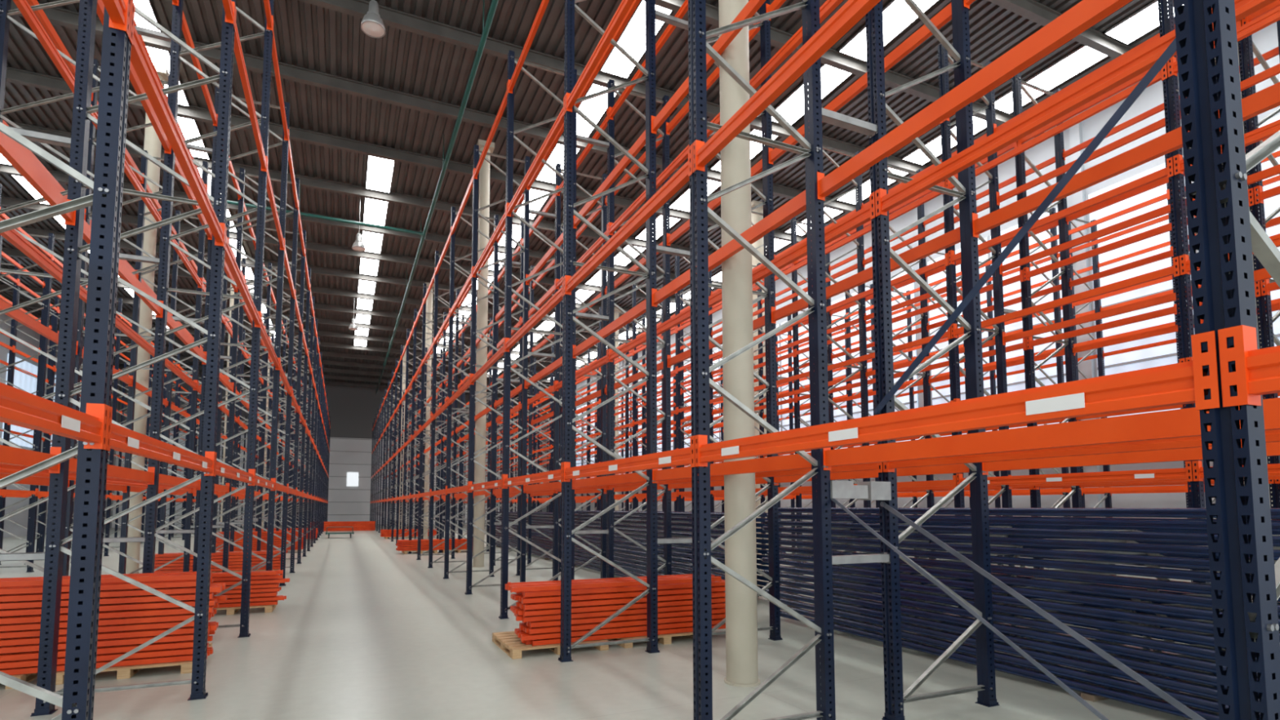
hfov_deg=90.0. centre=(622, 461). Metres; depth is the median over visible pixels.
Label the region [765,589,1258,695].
frame
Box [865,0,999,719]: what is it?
frame
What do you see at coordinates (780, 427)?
trim
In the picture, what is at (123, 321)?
frame
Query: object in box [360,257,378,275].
window
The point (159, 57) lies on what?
window
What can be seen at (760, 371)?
frame
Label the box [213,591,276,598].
beam
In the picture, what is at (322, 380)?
frame
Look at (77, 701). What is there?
frame
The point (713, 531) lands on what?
frame
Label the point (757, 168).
beam
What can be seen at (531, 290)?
frame
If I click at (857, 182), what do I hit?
frame
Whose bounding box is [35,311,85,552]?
frame
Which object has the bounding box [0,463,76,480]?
beam
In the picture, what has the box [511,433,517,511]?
frame
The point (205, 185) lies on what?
beam
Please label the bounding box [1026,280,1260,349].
beam
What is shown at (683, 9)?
beam
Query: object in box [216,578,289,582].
beam
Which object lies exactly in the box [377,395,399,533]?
frame
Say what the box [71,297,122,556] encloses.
frame
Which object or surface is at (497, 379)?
spacer
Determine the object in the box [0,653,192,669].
beam
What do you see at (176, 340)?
beam
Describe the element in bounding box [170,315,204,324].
spacer
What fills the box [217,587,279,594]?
beam
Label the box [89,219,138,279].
beam
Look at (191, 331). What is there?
beam
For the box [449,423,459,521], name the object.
frame
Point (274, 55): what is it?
beam
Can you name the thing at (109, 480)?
beam
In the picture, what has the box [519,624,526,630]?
beam
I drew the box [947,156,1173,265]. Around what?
beam
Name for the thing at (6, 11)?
frame
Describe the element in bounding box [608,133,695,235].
beam
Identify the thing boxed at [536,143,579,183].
window
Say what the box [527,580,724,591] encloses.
beam
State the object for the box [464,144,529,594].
frame
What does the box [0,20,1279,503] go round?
wall
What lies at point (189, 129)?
window
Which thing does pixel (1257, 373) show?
beam
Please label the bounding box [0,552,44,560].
spacer
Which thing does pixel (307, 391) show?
frame
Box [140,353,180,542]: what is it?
frame
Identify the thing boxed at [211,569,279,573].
beam
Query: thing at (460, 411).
spacer
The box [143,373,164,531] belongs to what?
frame
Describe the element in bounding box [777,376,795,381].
spacer
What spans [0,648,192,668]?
beam
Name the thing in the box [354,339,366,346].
window
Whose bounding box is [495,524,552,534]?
frame
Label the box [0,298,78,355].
beam
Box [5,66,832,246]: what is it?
beam
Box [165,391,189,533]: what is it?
frame
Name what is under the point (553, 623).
beam
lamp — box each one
[348,305,358,330]
[351,196,365,251]
[360,0,385,38]
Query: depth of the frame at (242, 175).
13.16 m
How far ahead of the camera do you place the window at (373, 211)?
22.73 m
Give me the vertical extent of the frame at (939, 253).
8.600 m
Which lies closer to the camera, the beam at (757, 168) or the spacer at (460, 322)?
the beam at (757, 168)
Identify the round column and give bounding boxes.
[125,64,168,573]
[219,257,242,531]
[262,333,271,527]
[398,345,406,528]
[422,282,434,539]
[471,138,494,567]
[613,306,622,511]
[718,0,760,687]
[751,200,768,554]
[1237,47,1272,519]
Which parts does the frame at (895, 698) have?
post, foot plate, post, foot plate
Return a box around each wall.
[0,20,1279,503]
[0,300,119,537]
[111,373,537,528]
[540,22,1279,569]
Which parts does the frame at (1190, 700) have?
post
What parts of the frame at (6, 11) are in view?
post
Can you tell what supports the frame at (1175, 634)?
on the frame at (1168, 646)
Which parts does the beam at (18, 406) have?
label plate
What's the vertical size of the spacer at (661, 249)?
0.080 m
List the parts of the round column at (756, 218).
cap plate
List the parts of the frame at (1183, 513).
post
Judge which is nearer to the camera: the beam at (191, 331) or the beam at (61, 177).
the beam at (61, 177)
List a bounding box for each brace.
[831,497,1108,719]
[873,5,1212,413]
[880,501,1205,719]
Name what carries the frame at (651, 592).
on the floor
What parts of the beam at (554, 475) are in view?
label plate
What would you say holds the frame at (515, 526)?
on the frame at (496, 526)
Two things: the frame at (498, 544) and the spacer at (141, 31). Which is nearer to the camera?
the spacer at (141, 31)
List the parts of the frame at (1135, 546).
post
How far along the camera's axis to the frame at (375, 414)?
48.03 m
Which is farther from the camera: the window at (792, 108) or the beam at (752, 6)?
the window at (792, 108)
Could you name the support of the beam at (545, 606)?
on the beam at (538, 612)
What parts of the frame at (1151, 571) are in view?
post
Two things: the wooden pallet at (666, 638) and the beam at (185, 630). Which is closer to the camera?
the beam at (185, 630)
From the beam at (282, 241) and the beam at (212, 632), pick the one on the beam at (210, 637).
the beam at (212, 632)
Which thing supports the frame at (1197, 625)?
on the frame at (1175, 634)
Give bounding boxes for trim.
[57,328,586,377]
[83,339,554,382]
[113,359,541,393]
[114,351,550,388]
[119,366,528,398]
[576,405,594,465]
[657,368,691,468]
[713,348,720,462]
[778,323,810,455]
[832,355,916,417]
[929,235,1066,399]
[1093,181,1279,369]
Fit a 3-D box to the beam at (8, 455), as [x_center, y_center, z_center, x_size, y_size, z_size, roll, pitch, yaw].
[-3.974,-0.100,3.859,0.068,0.210,2.792,2,-4,-24]
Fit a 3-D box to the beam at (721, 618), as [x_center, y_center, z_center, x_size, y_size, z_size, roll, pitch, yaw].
[0.098,1.946,7.518,2.620,0.048,0.055,2,-6,-23]
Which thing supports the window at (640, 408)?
in the wall at (1265, 40)
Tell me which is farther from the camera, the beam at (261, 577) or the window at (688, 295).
the window at (688, 295)
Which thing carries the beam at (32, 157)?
attached to the frame at (6, 11)
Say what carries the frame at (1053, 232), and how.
on the floor
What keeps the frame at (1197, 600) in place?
on the frame at (1176, 610)
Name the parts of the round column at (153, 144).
cap plate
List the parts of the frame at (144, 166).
post, post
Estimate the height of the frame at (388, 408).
8.600 m
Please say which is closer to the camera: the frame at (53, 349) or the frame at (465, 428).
the frame at (53, 349)
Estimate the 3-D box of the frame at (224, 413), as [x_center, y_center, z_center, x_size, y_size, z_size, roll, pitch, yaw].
[-28.601,0.585,46.624,1.144,8.600,0.124,2,-4,-24]
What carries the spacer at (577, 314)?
attached to the frame at (512, 60)
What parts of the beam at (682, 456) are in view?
label plate, label plate, label plate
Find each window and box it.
[0,153,11,164]
[1,353,37,448]
[11,174,48,204]
[49,374,80,449]
[53,215,65,228]
[124,288,133,297]
[133,0,160,31]
[146,46,188,106]
[177,116,208,159]
[197,168,221,195]
[226,209,236,231]
[229,239,246,257]
[240,266,253,279]
[247,284,253,292]
[261,303,266,313]
[346,472,358,486]
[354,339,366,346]
[355,314,370,324]
[355,328,368,336]
[356,298,373,310]
[358,280,375,294]
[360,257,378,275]
[362,231,382,253]
[363,198,387,226]
[366,155,394,192]
[436,346,446,353]
[439,337,453,343]
[445,324,462,332]
[453,310,471,320]
[461,293,471,306]
[476,275,493,288]
[488,252,505,270]
[497,224,520,247]
[497,362,503,367]
[502,354,519,359]
[512,344,529,351]
[515,188,548,219]
[528,333,543,342]
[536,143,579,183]
[536,320,554,330]
[575,288,595,303]
[576,83,617,137]
[576,360,587,366]
[576,401,595,466]
[582,351,596,358]
[585,269,617,286]
[600,0,671,78]
[613,244,645,266]
[618,330,637,339]
[618,391,620,455]
[623,386,646,474]
[635,214,679,239]
[635,318,659,327]
[656,302,684,314]
[657,361,691,470]
[669,179,720,211]
[683,287,712,299]
[711,128,777,171]
[711,270,721,281]
[712,348,723,463]
[765,238,791,251]
[767,320,811,455]
[771,63,851,124]
[785,207,842,235]
[831,268,918,448]
[837,167,907,204]
[839,0,937,61]
[902,116,986,164]
[927,207,1067,436]
[995,44,1107,113]
[1088,115,1279,417]
[1105,0,1183,44]
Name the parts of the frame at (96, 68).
post, post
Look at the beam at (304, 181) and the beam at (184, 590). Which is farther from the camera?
the beam at (304, 181)
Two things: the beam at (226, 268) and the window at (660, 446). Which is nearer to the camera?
the beam at (226, 268)
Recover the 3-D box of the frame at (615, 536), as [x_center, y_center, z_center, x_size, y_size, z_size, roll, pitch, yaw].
[0.440,1.720,14.586,1.100,0.072,8.600,2,-4,-24]
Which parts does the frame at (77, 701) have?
post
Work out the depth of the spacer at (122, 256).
7.76 m
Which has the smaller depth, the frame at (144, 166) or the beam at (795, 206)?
the beam at (795, 206)
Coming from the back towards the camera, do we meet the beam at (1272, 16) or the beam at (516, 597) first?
the beam at (516, 597)
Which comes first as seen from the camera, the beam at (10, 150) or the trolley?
the beam at (10, 150)
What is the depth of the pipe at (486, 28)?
16.46 m
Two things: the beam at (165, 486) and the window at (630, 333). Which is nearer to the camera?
the beam at (165, 486)
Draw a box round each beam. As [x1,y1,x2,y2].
[0,131,75,225]
[0,163,721,285]
[0,195,719,306]
[0,217,87,302]
[0,266,629,343]
[0,284,596,352]
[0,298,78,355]
[0,382,108,449]
[0,444,61,473]
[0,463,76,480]
[0,473,69,487]
[0,570,211,579]
[0,573,196,581]
[0,574,196,586]
[0,579,195,587]
[0,580,195,588]
[0,581,195,594]
[0,584,225,595]
[0,585,222,595]
[0,585,222,601]
[0,592,195,602]
[0,592,213,608]
[0,593,195,603]
[0,599,210,610]
[0,599,215,616]
[0,605,213,624]
[0,606,195,617]
[0,607,172,617]
[0,612,209,631]
[0,612,212,625]
[0,620,184,632]
[0,620,194,638]
[0,624,217,639]
[0,625,209,646]
[0,633,193,647]
[0,634,193,653]
[0,640,193,654]
[0,641,193,661]
[0,647,193,662]
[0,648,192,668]
[0,652,207,675]
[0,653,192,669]
[1,247,642,332]
[2,120,86,220]
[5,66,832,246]
[5,121,783,271]
[7,299,596,362]
[10,0,855,213]
[13,0,97,129]
[13,597,217,608]
[14,226,671,319]
[26,0,93,101]
[30,314,584,369]
[68,457,155,484]
[74,480,127,493]
[81,349,133,386]
[82,219,163,317]
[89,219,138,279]
[96,0,171,154]
[96,100,144,183]
[102,0,131,38]
[106,405,215,475]
[106,476,147,487]
[115,315,155,357]
[124,159,161,227]
[128,0,225,248]
[129,128,663,503]
[133,21,168,101]
[154,528,466,573]
[158,473,200,489]
[158,483,192,493]
[164,358,198,391]
[166,312,206,364]
[170,233,203,288]
[172,0,178,5]
[174,156,212,239]
[177,120,207,192]
[182,11,217,126]
[207,635,213,641]
[208,622,218,627]
[208,630,215,634]
[209,578,284,585]
[210,570,276,577]
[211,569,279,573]
[211,569,283,573]
[213,483,229,493]
[213,574,279,577]
[213,574,283,581]
[213,577,289,582]
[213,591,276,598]
[213,595,226,600]
[213,602,218,608]
[214,452,255,485]
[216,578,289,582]
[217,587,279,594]
[217,595,284,603]
[218,372,234,392]
[218,600,271,604]
[218,600,277,607]
[221,591,273,595]
[222,0,235,26]
[223,260,238,292]
[224,226,261,328]
[225,583,279,589]
[226,582,279,586]
[226,595,286,599]
[230,587,275,590]
[234,6,267,171]
[254,472,275,490]
[260,312,280,369]
[263,0,273,31]
[266,160,284,251]
[271,21,288,142]
[297,0,928,172]
[310,520,375,531]
[467,474,502,492]
[469,338,504,385]
[471,204,506,277]
[473,82,507,179]
[502,462,562,488]
[504,276,564,351]
[505,575,692,590]
[506,96,564,216]
[506,574,715,591]
[507,0,549,93]
[507,573,692,584]
[510,576,720,592]
[511,594,522,599]
[514,595,523,600]
[515,602,721,621]
[517,596,724,615]
[517,631,528,637]
[518,586,712,601]
[519,591,723,607]
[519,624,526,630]
[520,591,724,608]
[520,618,725,641]
[521,586,724,604]
[521,617,724,635]
[522,596,725,617]
[522,601,725,622]
[523,481,561,493]
[523,581,724,597]
[523,592,725,610]
[524,355,562,388]
[524,586,723,598]
[524,612,725,632]
[524,623,724,644]
[525,231,563,284]
[526,122,564,190]
[526,607,725,626]
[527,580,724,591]
[528,608,725,627]
[528,613,725,635]
[531,623,725,646]
[553,484,607,493]
[554,350,607,391]
[555,109,608,195]
[555,223,608,289]
[562,435,694,481]
[564,0,634,113]
[564,144,692,294]
[572,471,646,489]
[573,0,640,107]
[573,129,645,228]
[573,299,645,358]
[604,484,663,493]
[607,306,690,362]
[607,478,691,489]
[608,0,688,119]
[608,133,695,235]
[642,0,1044,137]
[651,0,765,134]
[651,189,810,306]
[652,452,811,483]
[666,22,759,134]
[666,159,762,245]
[666,315,764,368]
[667,477,767,490]
[692,0,880,173]
[694,330,1219,466]
[706,0,843,137]
[708,191,875,307]
[710,462,882,481]
[765,0,786,21]
[768,2,951,164]
[771,226,960,323]
[773,463,968,484]
[817,0,1129,200]
[822,397,1279,470]
[875,0,1276,216]
[882,429,1279,472]
[943,0,1132,121]
[945,62,1167,189]
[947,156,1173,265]
[951,256,1179,338]
[953,358,1185,401]
[955,461,1192,486]
[963,0,975,8]
[972,81,1279,238]
[982,441,1279,475]
[986,0,1160,71]
[993,28,1175,133]
[995,117,1181,205]
[999,198,1195,275]
[1002,285,1200,345]
[1008,475,1212,488]
[1022,187,1253,280]
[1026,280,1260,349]
[1032,480,1274,489]
[1167,5,1279,77]
[1173,119,1279,175]
[1179,233,1279,275]
[1185,356,1192,361]
[1191,460,1279,480]
[1217,324,1279,407]
[1240,63,1279,91]
[1241,0,1279,25]
[1247,164,1279,185]
[1253,185,1279,204]
[1253,268,1272,282]
[1260,279,1279,296]
[1267,475,1279,479]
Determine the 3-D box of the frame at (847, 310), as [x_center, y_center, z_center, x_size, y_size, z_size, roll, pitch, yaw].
[7.390,-1.314,19.659,1.144,8.600,0.124,2,-4,-24]
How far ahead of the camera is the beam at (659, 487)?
11.90 m
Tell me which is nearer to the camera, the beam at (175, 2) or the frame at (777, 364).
the beam at (175, 2)
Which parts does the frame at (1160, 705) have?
post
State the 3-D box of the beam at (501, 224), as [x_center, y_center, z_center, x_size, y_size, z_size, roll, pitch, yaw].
[-2.298,-3.709,10.978,0.068,0.210,2.792,2,-4,-24]
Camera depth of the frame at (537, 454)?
32.82 m
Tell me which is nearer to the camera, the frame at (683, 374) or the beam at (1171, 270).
the beam at (1171, 270)
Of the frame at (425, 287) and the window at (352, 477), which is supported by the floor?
the frame at (425, 287)
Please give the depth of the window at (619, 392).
44.54 m
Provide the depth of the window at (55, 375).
38.29 m
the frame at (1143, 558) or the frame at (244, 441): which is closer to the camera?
the frame at (1143, 558)
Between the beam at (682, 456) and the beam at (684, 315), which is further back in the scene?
the beam at (684, 315)
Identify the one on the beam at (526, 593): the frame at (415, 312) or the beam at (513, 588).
the beam at (513, 588)
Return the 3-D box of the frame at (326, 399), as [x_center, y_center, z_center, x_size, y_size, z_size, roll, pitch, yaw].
[-19.784,0.212,41.329,1.144,8.600,0.124,2,-4,-24]
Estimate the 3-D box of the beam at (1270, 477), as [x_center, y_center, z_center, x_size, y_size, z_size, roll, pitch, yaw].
[7.476,0.037,5.812,0.068,0.210,2.792,2,-4,-24]
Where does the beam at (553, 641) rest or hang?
on the wooden pallet at (508, 642)
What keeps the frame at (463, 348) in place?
on the floor
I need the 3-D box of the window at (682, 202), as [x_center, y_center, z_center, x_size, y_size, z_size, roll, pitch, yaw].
[2.488,-8.999,21.425,0.800,0.060,2.500,2,-4,-24]
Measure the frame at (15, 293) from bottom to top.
8.600 m
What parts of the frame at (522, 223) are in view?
post, post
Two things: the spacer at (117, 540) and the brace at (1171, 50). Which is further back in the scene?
the spacer at (117, 540)
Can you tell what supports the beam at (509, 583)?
on the beam
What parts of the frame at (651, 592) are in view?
foot plate, post, post, foot plate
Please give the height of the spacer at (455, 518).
0.080 m
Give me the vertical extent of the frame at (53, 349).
8.600 m
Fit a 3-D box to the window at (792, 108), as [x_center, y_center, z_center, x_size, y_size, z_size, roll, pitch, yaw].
[4.735,-9.359,16.308,0.800,0.060,2.500,2,-4,-24]
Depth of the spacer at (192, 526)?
12.66 m
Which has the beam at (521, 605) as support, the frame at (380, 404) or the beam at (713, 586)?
the beam at (713, 586)
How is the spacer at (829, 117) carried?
attached to the frame at (698, 46)
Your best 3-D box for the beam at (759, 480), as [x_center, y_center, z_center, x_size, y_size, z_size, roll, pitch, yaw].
[1.309,0.277,9.216,0.068,0.210,2.792,2,-4,-24]
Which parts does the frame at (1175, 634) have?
post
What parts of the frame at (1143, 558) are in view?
post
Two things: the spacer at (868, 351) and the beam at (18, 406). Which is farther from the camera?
the spacer at (868, 351)
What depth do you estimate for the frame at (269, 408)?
25.30 m
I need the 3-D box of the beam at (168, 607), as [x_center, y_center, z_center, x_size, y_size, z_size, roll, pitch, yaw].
[-5.390,1.444,5.991,2.620,0.048,0.056,2,-5,-24]
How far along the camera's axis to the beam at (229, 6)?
5.74 m
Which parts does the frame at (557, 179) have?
post, post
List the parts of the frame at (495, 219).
post, post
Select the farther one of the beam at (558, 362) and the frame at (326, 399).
the frame at (326, 399)
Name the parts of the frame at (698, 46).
post, post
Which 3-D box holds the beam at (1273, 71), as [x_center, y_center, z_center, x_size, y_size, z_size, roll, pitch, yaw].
[7.476,-4.342,6.121,0.068,0.210,2.792,2,-4,-24]
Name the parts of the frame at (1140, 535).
post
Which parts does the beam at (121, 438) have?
label plate, label plate, label plate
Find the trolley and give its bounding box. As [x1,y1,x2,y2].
[325,526,354,538]
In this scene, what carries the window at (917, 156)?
attached to the ceiling
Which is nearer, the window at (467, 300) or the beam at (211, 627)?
the beam at (211, 627)
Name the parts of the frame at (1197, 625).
post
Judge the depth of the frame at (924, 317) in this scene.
13.00 m
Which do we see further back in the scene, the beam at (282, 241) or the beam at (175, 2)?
the beam at (282, 241)
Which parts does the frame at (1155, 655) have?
post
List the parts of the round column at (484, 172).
cap plate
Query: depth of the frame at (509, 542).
20.80 m
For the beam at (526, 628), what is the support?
on the beam at (721, 618)
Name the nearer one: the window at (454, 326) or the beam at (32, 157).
the beam at (32, 157)
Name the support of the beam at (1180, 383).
attached to the frame at (1249, 622)
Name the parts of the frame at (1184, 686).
post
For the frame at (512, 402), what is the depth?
37.91 m
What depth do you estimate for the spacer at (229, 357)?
12.92 m
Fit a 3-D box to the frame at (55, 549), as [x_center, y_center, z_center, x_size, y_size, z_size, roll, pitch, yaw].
[-4.057,-2.310,5.510,1.144,8.600,0.124,2,-4,-24]
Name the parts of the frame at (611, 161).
post, post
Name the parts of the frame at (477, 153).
post, post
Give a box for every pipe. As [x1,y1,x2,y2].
[186,179,423,235]
[375,0,498,393]
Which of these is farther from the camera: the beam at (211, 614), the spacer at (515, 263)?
the spacer at (515, 263)
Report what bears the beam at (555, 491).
attached to the frame at (611, 161)
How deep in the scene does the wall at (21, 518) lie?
34.68 m
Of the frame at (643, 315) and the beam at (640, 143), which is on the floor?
the frame at (643, 315)
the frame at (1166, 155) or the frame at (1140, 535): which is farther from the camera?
the frame at (1166, 155)
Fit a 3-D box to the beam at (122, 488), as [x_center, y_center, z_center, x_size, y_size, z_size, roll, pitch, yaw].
[-8.870,0.393,10.867,0.068,0.210,2.792,2,-4,-24]
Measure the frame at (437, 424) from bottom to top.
8.600 m
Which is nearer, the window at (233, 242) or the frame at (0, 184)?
the frame at (0, 184)
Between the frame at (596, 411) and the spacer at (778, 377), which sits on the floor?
the frame at (596, 411)
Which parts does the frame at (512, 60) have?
foot plate, post, post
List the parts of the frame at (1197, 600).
post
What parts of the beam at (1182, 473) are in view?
label plate, label plate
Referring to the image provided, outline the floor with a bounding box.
[0,524,1218,719]
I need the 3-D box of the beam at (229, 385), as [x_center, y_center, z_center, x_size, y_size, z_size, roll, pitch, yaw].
[-7.343,-1.585,11.677,0.068,0.210,2.792,2,-4,-24]
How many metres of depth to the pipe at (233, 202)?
20.80 m
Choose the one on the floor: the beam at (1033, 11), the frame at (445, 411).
the frame at (445, 411)
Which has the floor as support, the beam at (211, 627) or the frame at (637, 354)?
the frame at (637, 354)
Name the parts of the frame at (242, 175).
post, post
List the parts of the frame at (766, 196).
post, post, foot plate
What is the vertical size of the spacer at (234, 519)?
0.080 m
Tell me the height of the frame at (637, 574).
0.072 m
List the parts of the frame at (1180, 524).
post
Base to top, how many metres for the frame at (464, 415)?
8.600 m
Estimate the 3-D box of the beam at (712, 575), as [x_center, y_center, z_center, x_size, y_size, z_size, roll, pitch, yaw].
[-0.057,1.425,7.573,2.630,0.060,0.067,2,-4,-23]
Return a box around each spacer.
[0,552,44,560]
[7,125,71,147]
[102,537,145,542]
[119,253,159,264]
[134,26,170,42]
[155,529,194,533]
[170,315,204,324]
[186,143,212,153]
[190,524,224,528]
[216,521,244,524]
[220,355,231,359]
[226,216,237,222]
[227,379,249,383]
[234,519,257,521]
[240,263,254,268]
[262,323,275,326]
[455,518,473,519]
[457,410,475,413]
[458,320,476,325]
[494,521,518,524]
[496,377,519,382]
[497,258,520,266]
[525,524,554,528]
[528,208,556,217]
[528,351,555,358]
[573,311,608,320]
[574,528,608,534]
[576,134,609,148]
[651,9,688,30]
[652,244,689,257]
[653,537,692,543]
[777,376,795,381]
[817,107,877,138]
[831,552,890,564]
[866,349,875,353]
[1001,308,1026,318]
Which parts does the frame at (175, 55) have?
post, foot plate, post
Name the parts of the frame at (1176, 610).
post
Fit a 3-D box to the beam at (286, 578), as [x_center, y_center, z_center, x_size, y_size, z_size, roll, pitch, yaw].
[-6.466,1.829,9.598,2.620,0.048,0.056,2,-5,-23]
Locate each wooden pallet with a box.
[4,672,37,688]
[55,642,212,684]
[213,600,278,614]
[232,568,279,571]
[401,550,437,554]
[441,549,466,552]
[492,631,608,659]
[607,631,693,648]
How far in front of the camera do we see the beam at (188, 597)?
6.07 m
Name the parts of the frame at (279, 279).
post, post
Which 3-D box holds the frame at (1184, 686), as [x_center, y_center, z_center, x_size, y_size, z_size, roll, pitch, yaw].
[4.351,1.735,5.638,1.100,0.072,8.600,2,-4,-24]
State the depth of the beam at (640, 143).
8.57 m
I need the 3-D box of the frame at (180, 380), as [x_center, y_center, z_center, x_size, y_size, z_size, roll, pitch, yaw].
[-22.985,-0.316,33.832,1.144,8.600,0.124,2,-4,-24]
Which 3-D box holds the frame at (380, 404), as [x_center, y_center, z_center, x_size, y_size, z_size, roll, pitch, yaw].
[-15.862,0.333,43.042,1.144,8.600,0.124,2,-4,-24]
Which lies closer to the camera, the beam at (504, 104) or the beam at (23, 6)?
the beam at (23, 6)
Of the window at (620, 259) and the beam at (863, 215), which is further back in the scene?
the window at (620, 259)
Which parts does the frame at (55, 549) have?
foot plate, post, foot plate, post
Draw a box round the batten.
[1080,682,1158,702]
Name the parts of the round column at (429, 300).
cap plate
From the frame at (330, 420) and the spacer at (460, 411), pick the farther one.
the frame at (330, 420)
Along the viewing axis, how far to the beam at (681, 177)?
5.32 m
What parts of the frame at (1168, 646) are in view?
post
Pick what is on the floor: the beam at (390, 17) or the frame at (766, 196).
the frame at (766, 196)
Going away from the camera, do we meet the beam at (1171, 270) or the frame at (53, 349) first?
the beam at (1171, 270)
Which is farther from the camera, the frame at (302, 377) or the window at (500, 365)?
the window at (500, 365)
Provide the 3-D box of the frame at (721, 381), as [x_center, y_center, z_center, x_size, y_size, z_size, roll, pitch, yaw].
[4.316,-0.549,30.514,1.144,8.600,0.124,2,-4,-24]
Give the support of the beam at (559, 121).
attached to the frame at (651, 592)
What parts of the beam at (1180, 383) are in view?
label plate, label plate, label plate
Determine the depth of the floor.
6.46 m
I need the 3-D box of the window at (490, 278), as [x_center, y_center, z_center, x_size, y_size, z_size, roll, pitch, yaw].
[-6.448,-8.415,29.718,0.680,0.060,2.500,2,-4,-24]
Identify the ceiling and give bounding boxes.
[0,0,1174,398]
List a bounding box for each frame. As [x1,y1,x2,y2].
[0,0,100,572]
[0,0,133,719]
[0,183,1,206]
[0,232,54,572]
[0,261,20,564]
[1,288,59,552]
[23,270,86,564]
[30,0,235,716]
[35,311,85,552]
[62,58,168,576]
[70,333,115,547]
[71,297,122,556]
[102,320,131,547]
[103,351,130,537]
[114,360,129,537]
[118,149,208,573]
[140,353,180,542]
[140,358,152,543]
[142,0,274,637]
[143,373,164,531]
[156,384,178,522]
[157,209,230,570]
[157,365,192,540]
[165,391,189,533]
[171,377,200,537]
[173,398,199,529]
[191,257,245,551]
[192,86,289,571]
[193,395,217,533]
[215,289,253,551]
[216,406,235,528]
[218,413,239,521]
[222,167,299,586]
[222,310,266,531]
[234,329,274,531]
[237,416,246,528]
[242,227,306,573]
[253,348,272,525]
[253,360,285,528]
[257,262,311,564]
[259,373,286,526]
[265,382,293,528]
[269,295,315,556]
[275,315,317,551]
[275,391,296,528]
[275,396,295,527]
[279,403,302,527]
[284,337,319,546]
[288,350,321,542]
[293,364,323,540]
[296,375,324,537]
[300,384,325,535]
[302,391,327,533]
[305,399,328,532]
[306,404,328,528]
[309,411,329,521]
[311,416,329,521]
[312,420,330,521]
[369,422,386,526]
[371,418,388,525]
[373,413,390,527]
[374,408,394,529]
[376,402,396,531]
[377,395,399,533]
[381,388,404,529]
[384,380,408,529]
[387,370,413,538]
[391,359,420,542]
[391,423,407,526]
[394,419,408,527]
[395,345,427,544]
[401,328,433,539]
[403,406,421,528]
[405,411,417,528]
[406,398,421,528]
[408,308,446,553]
[412,391,431,528]
[416,283,459,559]
[416,383,439,528]
[427,250,471,568]
[428,362,454,538]
[428,374,447,537]
[436,348,465,538]
[443,206,498,578]
[444,426,458,524]
[448,335,475,537]
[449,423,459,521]
[454,419,468,527]
[457,314,492,551]
[462,414,468,526]
[462,427,467,525]
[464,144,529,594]
[472,290,504,556]
[484,396,502,530]
[484,415,498,526]
[493,262,533,565]
[495,389,513,532]
[495,511,588,515]
[495,513,583,519]
[495,520,546,525]
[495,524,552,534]
[495,527,552,537]
[495,529,552,540]
[495,532,552,543]
[495,533,552,546]
[495,536,552,549]
[495,539,581,553]
[495,541,580,555]
[495,542,578,559]
[496,515,578,521]
[496,518,575,524]
[498,49,577,618]
[500,524,552,531]
[502,404,517,511]
[508,382,518,511]
[509,398,528,511]
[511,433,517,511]
[515,221,563,575]
[516,370,540,511]
[526,391,540,511]
[531,422,542,511]
[532,357,551,511]
[534,382,550,511]
[539,421,549,511]
[546,426,549,512]
[548,373,551,512]
[550,344,576,512]
[552,163,607,580]
[558,0,660,662]
[574,329,599,511]
[574,510,782,517]
[574,514,781,523]
[574,517,783,528]
[574,520,781,533]
[574,524,768,539]
[574,527,768,546]
[574,533,786,556]
[574,537,783,562]
[574,540,768,567]
[574,543,781,573]
[574,547,763,579]
[574,551,768,581]
[574,554,780,586]
[574,557,781,591]
[574,561,781,597]
[575,364,587,511]
[575,404,586,496]
[577,533,779,551]
[581,409,595,511]
[586,347,596,514]
[589,399,596,514]
[595,411,596,510]
[598,306,629,511]
[606,79,671,577]
[613,332,638,511]
[618,389,623,511]
[629,384,642,511]
[630,391,646,511]
[631,283,663,555]
[641,312,662,511]
[673,360,692,511]
[674,373,691,506]
[675,248,714,563]
[680,288,691,511]
[688,0,835,719]
[694,0,782,640]
[712,346,724,509]
[712,363,724,511]
[751,210,781,577]
[751,262,765,564]
[761,557,1279,629]
[762,526,1279,560]
[763,569,1279,653]
[764,520,1279,546]
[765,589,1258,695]
[766,513,1279,533]
[766,582,1257,681]
[767,550,1279,615]
[768,564,1279,638]
[768,597,1259,702]
[771,603,1260,719]
[776,333,797,546]
[778,507,1279,519]
[778,533,1276,569]
[778,539,1251,582]
[778,546,1279,601]
[779,577,1256,660]
[780,610,1258,719]
[787,310,817,553]
[791,216,835,569]
[822,146,871,552]
[831,314,850,507]
[844,284,879,552]
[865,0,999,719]
[887,164,936,559]
[891,290,919,557]
[928,252,954,559]
[937,44,1014,617]
[960,260,1004,565]
[1011,72,1082,568]
[1028,207,1070,568]
[1067,218,1116,575]
[1157,0,1256,655]
[1164,146,1215,582]
[1173,0,1279,719]
[1237,17,1279,519]
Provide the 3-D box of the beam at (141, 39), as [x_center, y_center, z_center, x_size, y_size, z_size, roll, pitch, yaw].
[-6.791,-5.783,9.151,0.068,0.210,2.792,2,-4,-24]
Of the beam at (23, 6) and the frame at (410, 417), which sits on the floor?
the frame at (410, 417)
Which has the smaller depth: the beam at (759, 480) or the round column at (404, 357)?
the beam at (759, 480)
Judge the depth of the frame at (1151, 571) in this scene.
5.75 m
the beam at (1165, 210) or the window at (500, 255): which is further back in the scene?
the window at (500, 255)
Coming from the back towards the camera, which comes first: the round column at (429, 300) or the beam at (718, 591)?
the round column at (429, 300)
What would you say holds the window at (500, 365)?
attached to the ceiling

